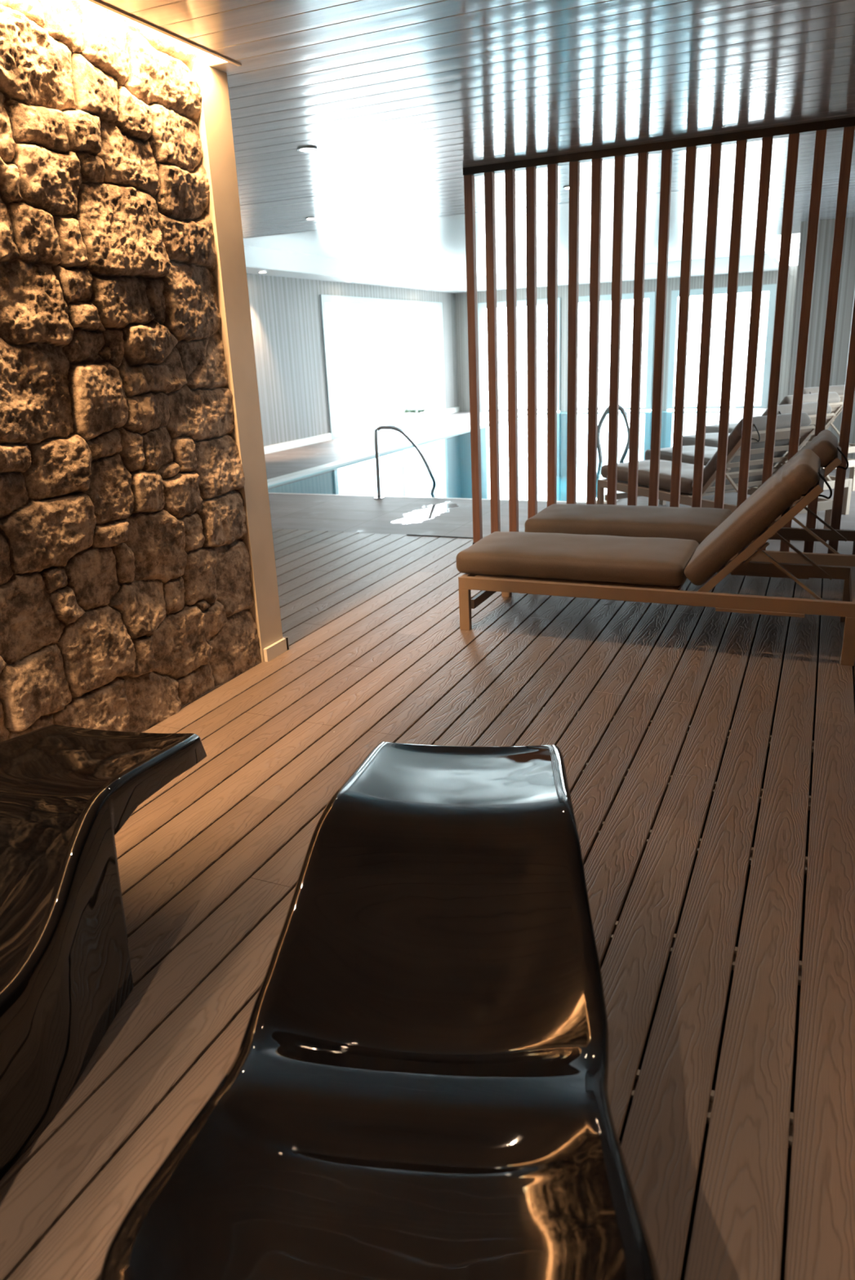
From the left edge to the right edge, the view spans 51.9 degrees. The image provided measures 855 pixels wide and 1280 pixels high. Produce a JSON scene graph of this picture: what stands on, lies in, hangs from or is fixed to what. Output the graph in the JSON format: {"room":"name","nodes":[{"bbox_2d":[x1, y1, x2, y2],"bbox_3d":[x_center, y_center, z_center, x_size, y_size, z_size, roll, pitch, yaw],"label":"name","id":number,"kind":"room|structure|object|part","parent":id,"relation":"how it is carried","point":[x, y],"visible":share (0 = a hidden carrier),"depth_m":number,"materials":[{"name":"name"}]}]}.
{"room":"spa","nodes":[
{"label":"spa","id":0,"kind":"room"},
{"bbox_2d":[0,0,282,742],"bbox_3d":[-2.225,-0.271,1.474,0.520,2.650,6.120,6,20,23],"label":"wall","id":1,"kind":"structure","parent":0,"point":[126,593],"depth_m":3.26,"materials":[{"name":"stone"}]},
{"bbox_2d":[88,0,241,66],"bbox_3d":[-2.152,-1.459,0.979,0.407,0.121,6.050,6,20,23],"label":"trim","id":2,"kind":"structure","parent":1,"relation":"attached to","point":[96,2],"depth_m":3.15,"materials":[{"name":"beige paint"}]},
{"bbox_2d":[263,636,288,662],"bbox_3d":[-0.975,0.023,4.450,0.514,0.065,0.193,6,20,23],"label":"baseboard","id":3,"kind":"structure","parent":1,"relation":"attached to","point":[274,650],"depth_m":4.34,"materials":[{"name":"white wood"}]},
{"bbox_2d":[246,273,457,446],"bbox_3d":[-2.559,-4.023,12.803,0.100,2.590,15.700,6,20,23],"label":"wall","id":4,"kind":"structure","parent":0,"point":[286,312],"depth_m":13.80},
{"bbox_2d":[263,406,458,454],"bbox_3d":[-2.409,-2.873,13.256,0.025,0.110,15.500,6,20,23],"label":"baseboard","id":5,"kind":"structure","parent":4,"relation":"attached to","point":[308,441],"depth_m":14.07,"materials":[{"name":"white"}]},
{"bbox_2d":[319,294,445,439],"bbox_3d":[-0.694,-5.266,16.742,0.080,2.300,5.040,6,20,23],"label":"window","id":6,"kind":"structure","parent":4,"relation":"in","point":[324,299],"depth_m":16.64,"materials":[{"name":"grey"}]},
{"bbox_2d":[0,408,854,1279],"bbox_3d":[0.955,-1.383,8.624,10.100,0.070,21.699,6,20,23],"label":"floor","id":7,"kind":"structure","parent":0,"point":[210,864],"depth_m":2.61,"materials":[{"name":"brown wood"}]},
{"bbox_2d":[0,724,207,1180],"bbox_3d":[-1.015,0.673,1.777,0.672,0.525,1.644,2,19,13],"label":"lounger","id":8,"kind":"object","parent":7,"relation":"on","point":[66,793],"visible":1,"depth_m":1.85,"materials":[{"name":"black plastic"}]},
{"bbox_2d":[99,742,659,1279],"bbox_3d":[0.009,0.694,1.579,0.672,0.525,1.644,0,19,8],"label":"lounger","id":9,"kind":"object","parent":7,"relation":"on","point":[415,1086],"visible":1,"depth_m":1.36,"materials":[{"name":"black plastic"}]},
{"bbox_2d":[373,425,435,499],"bbox_3d":[-0.229,-1.717,8.868,0.703,0.911,0.107,-12,21,-26],"label":"pool handrail","id":10,"kind":"object","parent":7,"relation":"on","point":[405,434],"visible":0.94,"depth_m":8.74,"materials":[{"name":"silver metal"}]},
{"bbox_2d":[406,534,472,538],"bbox_3d":[0.271,-0.791,6.855,0.950,0.024,0.018,6,20,23],"label":"trim","id":11,"kind":"structure","parent":7,"relation":"on","point":[406,535],"depth_m":6.92,"materials":[{"name":"black metal"}]},
{"bbox_2d":[266,408,734,503],"bbox_3d":[1.981,-2.422,13.850,4.310,1.512,11.220,6,20,23],"label":"swimming pool","id":12,"kind":"object","parent":7,"relation":"in","point":[403,473],"visible":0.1,"depth_m":14.16,"materials":[{"name":"blue liquid"}]},
{"bbox_2d":[596,404,629,476],"bbox_3d":[2.289,-2.460,10.808,0.445,0.886,0.056,6,20,23],"label":"pool handrail","id":13,"kind":"object","parent":12,"relation":"in","point":[621,409],"visible":0.71,"depth_m":10.78,"materials":[{"name":"silver metal"}]},
{"bbox_2d":[456,448,854,666],"bbox_3d":[1.134,-0.493,4.436,1.920,0.876,0.716,6,20,23],"label":"sun lounger","id":14,"kind":"object","parent":7,"relation":"on","point":[654,570],"visible":1,"depth_m":4.25,"materials":[{"name":"brown fabric"}]},
{"bbox_3d":[0.198,-0.163,4.603,0.055,0.223,0.035,6,20,23],"label":"leg","id":15,"kind":"part","parent":14,"relation":"part of","materials":[{"name":"brown wood"}]},
{"bbox_3d":[0.466,-0.366,5.177,0.055,0.223,0.035,6,20,23],"label":"leg","id":16,"kind":"part","parent":14,"relation":"part of","materials":[{"name":"brown wood"}]},
{"bbox_2d":[456,531,698,586],"bbox_3d":[0.790,-0.446,4.612,1.160,0.131,0.620,6,20,23],"label":"seat cushion","id":17,"kind":"object","parent":14,"relation":"on","point":[599,560],"depth_m":4.42,"materials":[{"name":"beige fabric"}]},
{"bbox_3d":[1.160,-0.317,4.486,1.880,0.062,0.700,6,20,23],"label":"frame","id":18,"kind":"part","parent":14,"relation":"part of","materials":[{"name":"brown wood"}]},
{"bbox_2d":[684,448,820,585],"bbox_3d":[1.555,-0.597,4.203,0.137,0.720,0.629,46,30,4],"label":"cushion","id":19,"kind":"object","parent":14,"relation":"on","point":[800,477],"depth_m":3.96,"materials":[{"name":"beige fabric"}]},
{"bbox_3d":[1.493,-0.392,3.991,0.104,0.111,0.030,6,20,23],"label":"hinge plate","id":20,"kind":"part","parent":14,"relation":"part of","materials":[{"name":"brown wood"}]},
{"bbox_3d":[1.605,-0.527,4.204,0.496,0.528,0.615,6,20,23],"label":"backrest frame","id":21,"kind":"part","parent":14,"relation":"part of","materials":[{"name":"brown wood"}]},
{"bbox_3d":[1.710,-0.557,4.457,0.104,0.111,0.030,6,20,23],"label":"hinge plate","id":22,"kind":"part","parent":14,"relation":"part of","materials":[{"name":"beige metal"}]},
{"bbox_3d":[2.135,-0.201,4.458,0.055,0.223,0.035,6,20,23],"label":"leg","id":23,"kind":"part","parent":14,"relation":"part of","materials":[{"name":"brown wood"}]},
{"bbox_3d":[1.867,0.003,3.884,0.055,0.223,0.035,6,20,23],"label":"leg","id":24,"kind":"part","parent":14,"relation":"part of","materials":[{"name":"brown wood"}]},
{"bbox_2d":[462,116,854,555],"bbox_3d":[1.656,-1.783,5.619,2.969,2.529,0.070,6,20,23],"label":"screen","id":25,"kind":"object","parent":7,"relation":"on","point":[820,128],"visible":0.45,"depth_m":5.62,"materials":[{"name":"brown wood"}]},
{"bbox_3d":[1.604,-2.961,5.226,2.968,0.044,0.070,6,20,23],"label":"rail","id":26,"kind":"part","parent":25,"relation":"part of","materials":[{"name":"black"}]},
{"bbox_2d":[524,429,854,566],"bbox_3d":[1.579,-0.772,5.213,1.920,0.876,0.716,6,20,23],"label":"sun lounger","id":27,"kind":"object","parent":7,"relation":"on","point":[695,523],"visible":0.5,"depth_m":5.16,"materials":[{"name":"beige fabric"}]},
{"bbox_2d":[524,503,731,544],"bbox_3d":[1.235,-0.725,5.390,1.160,0.131,0.620,6,20,23],"label":"seat cushion","id":28,"kind":"object","parent":27,"relation":"on","point":[695,523],"depth_m":5.22,"materials":[{"name":"beige fabric"}]},
{"bbox_2d":[735,429,837,509],"bbox_3d":[2.000,-0.876,4.980,0.137,0.720,0.629,46,30,4],"label":"cushion","id":29,"kind":"object","parent":27,"relation":"on","point":[824,445],"depth_m":4.59,"materials":[{"name":"beige fabric"}]},
{"bbox_3d":[1.605,-0.596,5.263,1.880,0.062,0.700,6,20,23],"label":"frame","id":30,"kind":"part","parent":27,"relation":"part of","materials":[{"name":"brown wood"}]},
{"bbox_3d":[2.049,-0.806,4.982,0.496,0.528,0.615,6,20,23],"label":"backrest frame","id":31,"kind":"part","parent":27,"relation":"part of","materials":[{"name":"brown wood"}]},
{"bbox_2d":[596,412,832,542],"bbox_3d":[2.144,-1.329,6.808,0.716,0.876,1.920,-10,20,-22],"label":"sun lounger","id":32,"kind":"object","parent":7,"relation":"on","point":[782,426],"visible":0.51,"depth_m":6.37,"materials":[{"name":"beige fabric"}]},
{"bbox_3d":[1.489,-1.207,7.563,0.035,0.223,0.055,-10,20,-22],"label":"leg","id":33,"kind":"part","parent":32,"relation":"part of","materials":[{"name":"brown wood"}]},
{"bbox_2d":[600,459,704,493],"bbox_3d":[1.992,-1.351,7.166,0.620,0.131,1.160,-10,20,-22],"label":"seat cushion","id":34,"kind":"object","parent":32,"relation":"on","point":[686,469],"depth_m":7.04,"materials":[{"name":"beige fabric"}]},
{"bbox_3d":[2.094,-1.318,7.814,0.035,0.223,0.055,-10,20,-22],"label":"leg","id":35,"kind":"part","parent":32,"relation":"part of","materials":[{"name":"brown wood"}]},
{"bbox_3d":[2.160,-1.149,6.849,0.700,0.062,1.880,-10,20,-22],"label":"frame","id":36,"kind":"part","parent":32,"relation":"part of","materials":[{"name":"brown wood"}]},
{"bbox_2d":[691,412,811,493],"bbox_3d":[2.330,-1.348,6.353,0.629,0.720,0.137,-10,63,-22],"label":"cushion","id":37,"kind":"object","parent":32,"relation":"on","point":[783,420],"depth_m":6.23,"materials":[{"name":"beige fabric"}]},
{"bbox_3d":[2.353,-1.270,6.330,0.615,0.528,0.496,-10,20,-22],"label":"backrest frame","id":38,"kind":"part","parent":32,"relation":"part of","materials":[{"name":"brown wood"}]},
{"bbox_3d":[2.844,-0.821,6.226,0.035,0.223,0.055,-10,20,-22],"label":"leg","id":39,"kind":"part","parent":32,"relation":"part of","materials":[{"name":"brown wood"}]},
{"bbox_2d":[644,401,852,519],"bbox_3d":[2.704,-1.644,7.679,0.716,0.876,1.920,-9,20,-19],"label":"sun lounger","id":40,"kind":"object","parent":7,"relation":"on","point":[810,408],"visible":0.2,"depth_m":7.06,"materials":[{"name":"beige fabric"}]},
{"bbox_2d":[644,444,717,466],"bbox_3d":[2.570,-1.669,8.044,0.620,0.131,1.160,-9,20,-19],"label":"seat cushion","id":41,"kind":"object","parent":40,"relation":"on","point":[687,451],"depth_m":8.09,"materials":[{"name":"beige fabric"}]},
{"bbox_2d":[761,401,831,463],"bbox_3d":[2.867,-1.659,7.215,0.629,0.720,0.137,-9,63,-19],"label":"cushion","id":42,"kind":"object","parent":40,"relation":"on","point":[810,408],"depth_m":6.93,"materials":[{"name":"beige fabric"}]},
{"bbox_3d":[2.719,-1.464,7.719,0.700,0.062,1.880,-9,20,-19],"label":"frame","id":43,"kind":"part","parent":40,"relation":"part of","materials":[{"name":"brown wood"}]},
{"bbox_3d":[2.888,-1.580,7.191,0.615,0.528,0.496,-9,20,-19],"label":"backrest frame","id":44,"kind":"part","parent":40,"relation":"part of","materials":[{"name":"wood"}]},
{"bbox_3d":[3.365,-1.124,7.063,0.035,0.223,0.055,-9,20,-19],"label":"leg","id":45,"kind":"part","parent":40,"relation":"part of","materials":[{"name":"brown wood"}]},
{"bbox_2d":[682,391,854,491],"bbox_3d":[3.259,-2.009,8.698,0.716,0.876,1.920,-9,19,-18],"label":"sun lounger","id":46,"kind":"object","parent":7,"relation":"on","point":[711,438],"visible":0.2,"depth_m":8.03,"materials":[{"name":"beige fabric"}]},
{"bbox_2d":[682,432,729,447],"bbox_3d":[3.131,-2.035,9.065,0.620,0.131,1.160,-9,19,-18],"label":"seat cushion","id":47,"kind":"object","parent":46,"relation":"on","point":[711,438],"depth_m":9.18,"materials":[{"name":"beige fabric"}]},
{"bbox_2d":[777,391,839,450],"bbox_3d":[3.414,-2.023,8.232,0.629,0.720,0.137,-9,62,-18],"label":"cushion","id":48,"kind":"object","parent":46,"relation":"on","point":[833,399],"depth_m":7.96,"materials":[{"name":"beige fabric"}]},
{"bbox_3d":[3.434,-1.943,8.207,0.615,0.528,0.496,-9,19,-18],"label":"backrest frame","id":49,"kind":"part","parent":46,"relation":"part of","materials":[{"name":"wood"}]},
{"bbox_3d":[3.273,-1.829,8.738,0.700,0.062,1.880,-9,19,-18],"label":"frame","id":50,"kind":"part","parent":46,"relation":"part of","materials":[{"name":"brown wood"}]},
{"bbox_3d":[3.907,-1.484,8.072,0.035,0.223,0.055,-9,19,-18],"label":"leg","id":51,"kind":"part","parent":46,"relation":"part of","materials":[{"name":"beige wood"}]},
{"bbox_2d":[705,384,854,453],"bbox_3d":[3.813,-2.351,9.651,0.716,0.876,1.920,-9,19,-18],"label":"sun lounger","id":52,"kind":"object","parent":7,"relation":"on","point":[839,389],"visible":0.09,"depth_m":8.95,"materials":[{"name":"beige fabric"}]},
{"bbox_2d":[705,422,737,433],"bbox_3d":[3.685,-2.377,10.018,0.620,0.131,1.160,-9,19,-18],"label":"seat cushion","id":53,"kind":"object","parent":52,"relation":"on","point":[713,428],"depth_m":10.19,"materials":[{"name":"beige fabric"}]},
{"bbox_2d":[803,384,844,413],"bbox_3d":[3.968,-2.365,9.185,0.629,0.720,0.137,-9,62,-18],"label":"cushion","id":54,"kind":"object","parent":52,"relation":"on","point":[839,389],"depth_m":8.90,"materials":[{"name":"beige fabric"}]},
{"bbox_3d":[3.827,-2.171,9.691,0.700,0.062,1.880,-9,19,-18],"label":"frame","id":55,"kind":"part","parent":52,"relation":"part of","materials":[{"name":"beige wood"}]},
{"bbox_3d":[4.242,-2.274,9.269,0.030,0.111,0.104,-9,19,-18],"label":"hinge plate","id":56,"kind":"part","parent":52,"relation":"part of","materials":[{"name":"wood"}]},
{"bbox_3d":[3.988,-2.286,9.160,0.615,0.528,0.496,-9,19,-18],"label":"backrest frame","id":57,"kind":"part","parent":52,"relation":"part of","materials":[{"name":"beige wood"}]},
{"bbox_2d":[98,0,854,293],"bbox_3d":[0.841,-3.950,7.768,10.100,0.312,21.700,6,20,23],"label":"ceiling","id":58,"kind":"structure","parent":0,"point":[394,99],"depth_m":4.48,"materials":[{"name":"white paint"}]},
{"bbox_2d":[207,53,225,64],"bbox_3d":[-2.018,-1.451,0.946,0.099,0.094,5.897,6,20,23],"label":"led strip","id":59,"kind":"object","parent":58,"relation":"attached to","point":[211,59],"visible":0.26,"depth_m":3.51,"materials":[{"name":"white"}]},
{"bbox_2d":[297,146,317,151],"bbox_3d":[-0.689,-2.816,5.036,0.116,0.008,0.116,6,20,23],"label":"recessed light","id":60,"kind":"object","parent":58,"relation":"in","point":[304,148],"visible":1,"depth_m":5.03,"materials":[{"name":"silver metal"}]},
{"bbox_2d":[305,217,318,220],"bbox_3d":[-1.008,-3.673,7.651,0.116,0.008,0.116,6,20,23],"label":"recessed light","id":61,"kind":"object","parent":58,"relation":"in","point":[307,218],"visible":1,"depth_m":7.63,"materials":[{"name":"silver metal"}]},
{"bbox_2d":[562,186,568,189],"bbox_3d":[1.086,-3.441,6.676,0.116,0.008,0.116,6,20,23],"label":"recessed light","id":62,"kind":"object","parent":58,"relation":"in","point":[564,187],"visible":0.35,"depth_m":6.67,"materials":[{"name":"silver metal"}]},
{"bbox_2d":[330,363,854,1279],"bbox_3d":[5.411,-5.628,21.034,67.701,0.160,54.100,6,20,23],"label":"floor","id":63,"kind":"structure","parent":0,"point":[359,402],"depth_m":23.71,"materials":[{"name":"white"}]},
{"bbox_2d":[402,401,425,417],"bbox_3d":[-0.300,-5.210,19.806,0.556,0.343,0.568,6,20,23],"label":"potted shrub","id":64,"kind":"object","parent":63,"relation":"on","point":[412,409],"visible":1,"depth_m":19.67,"materials":[{"name":"green plant"}]},
{"bbox_2d":[407,412,421,417],"bbox_3d":[-0.300,-5.090,19.831,0.340,0.100,0.340,6,20,23],"label":"planter","id":65,"kind":"object","parent":63,"relation":"on","point":[409,414],"depth_m":19.70,"materials":[{"name":"white"}]},
{"bbox_2d":[454,265,796,411],"bbox_3d":[3.958,-6.082,18.191,7.400,2.640,0.100,6,20,23],"label":"wall","id":66,"kind":"structure","parent":0,"point":[769,277],"depth_m":18.07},
{"bbox_2d":[477,297,559,411],"bbox_3d":[1.990,-6.141,19.040,1.820,2.280,0.080,6,20,23],"label":"window","id":67,"kind":"structure","parent":66,"relation":"in","point":[481,306],"depth_m":19.10,"materials":[{"name":"grey"}]},
{"bbox_2d":[577,291,655,410],"bbox_3d":[3.828,-5.959,18.248,1.700,2.280,0.080,6,20,23],"label":"window","id":68,"kind":"structure","parent":66,"relation":"in","point":[651,295],"depth_m":17.92,"materials":[{"name":"grey"}]},
{"bbox_2d":[666,284,776,408],"bbox_3d":[5.785,-5.765,17.405,1.940,2.280,0.080,6,20,23],"label":"window","id":69,"kind":"structure","parent":66,"relation":"in","point":[771,288],"depth_m":17.28,"materials":[{"name":"grey"}]},
{"bbox_2d":[776,233,799,241],"bbox_3d":[0.824,-4.335,7.640,10.300,0.100,21.900,6,20,23],"label":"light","id":70,"kind":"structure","parent":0,"point":[794,236],"depth_m":15.78,"materials":[{"name":"white"}]},
{"bbox_2d":[786,217,854,458],"bbox_3d":[6.973,-4.413,12.701,2.855,2.590,7.970,6,20,23],"label":"wall","id":71,"kind":"structure","parent":0,"point":[825,227],"depth_m":9.60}
]}

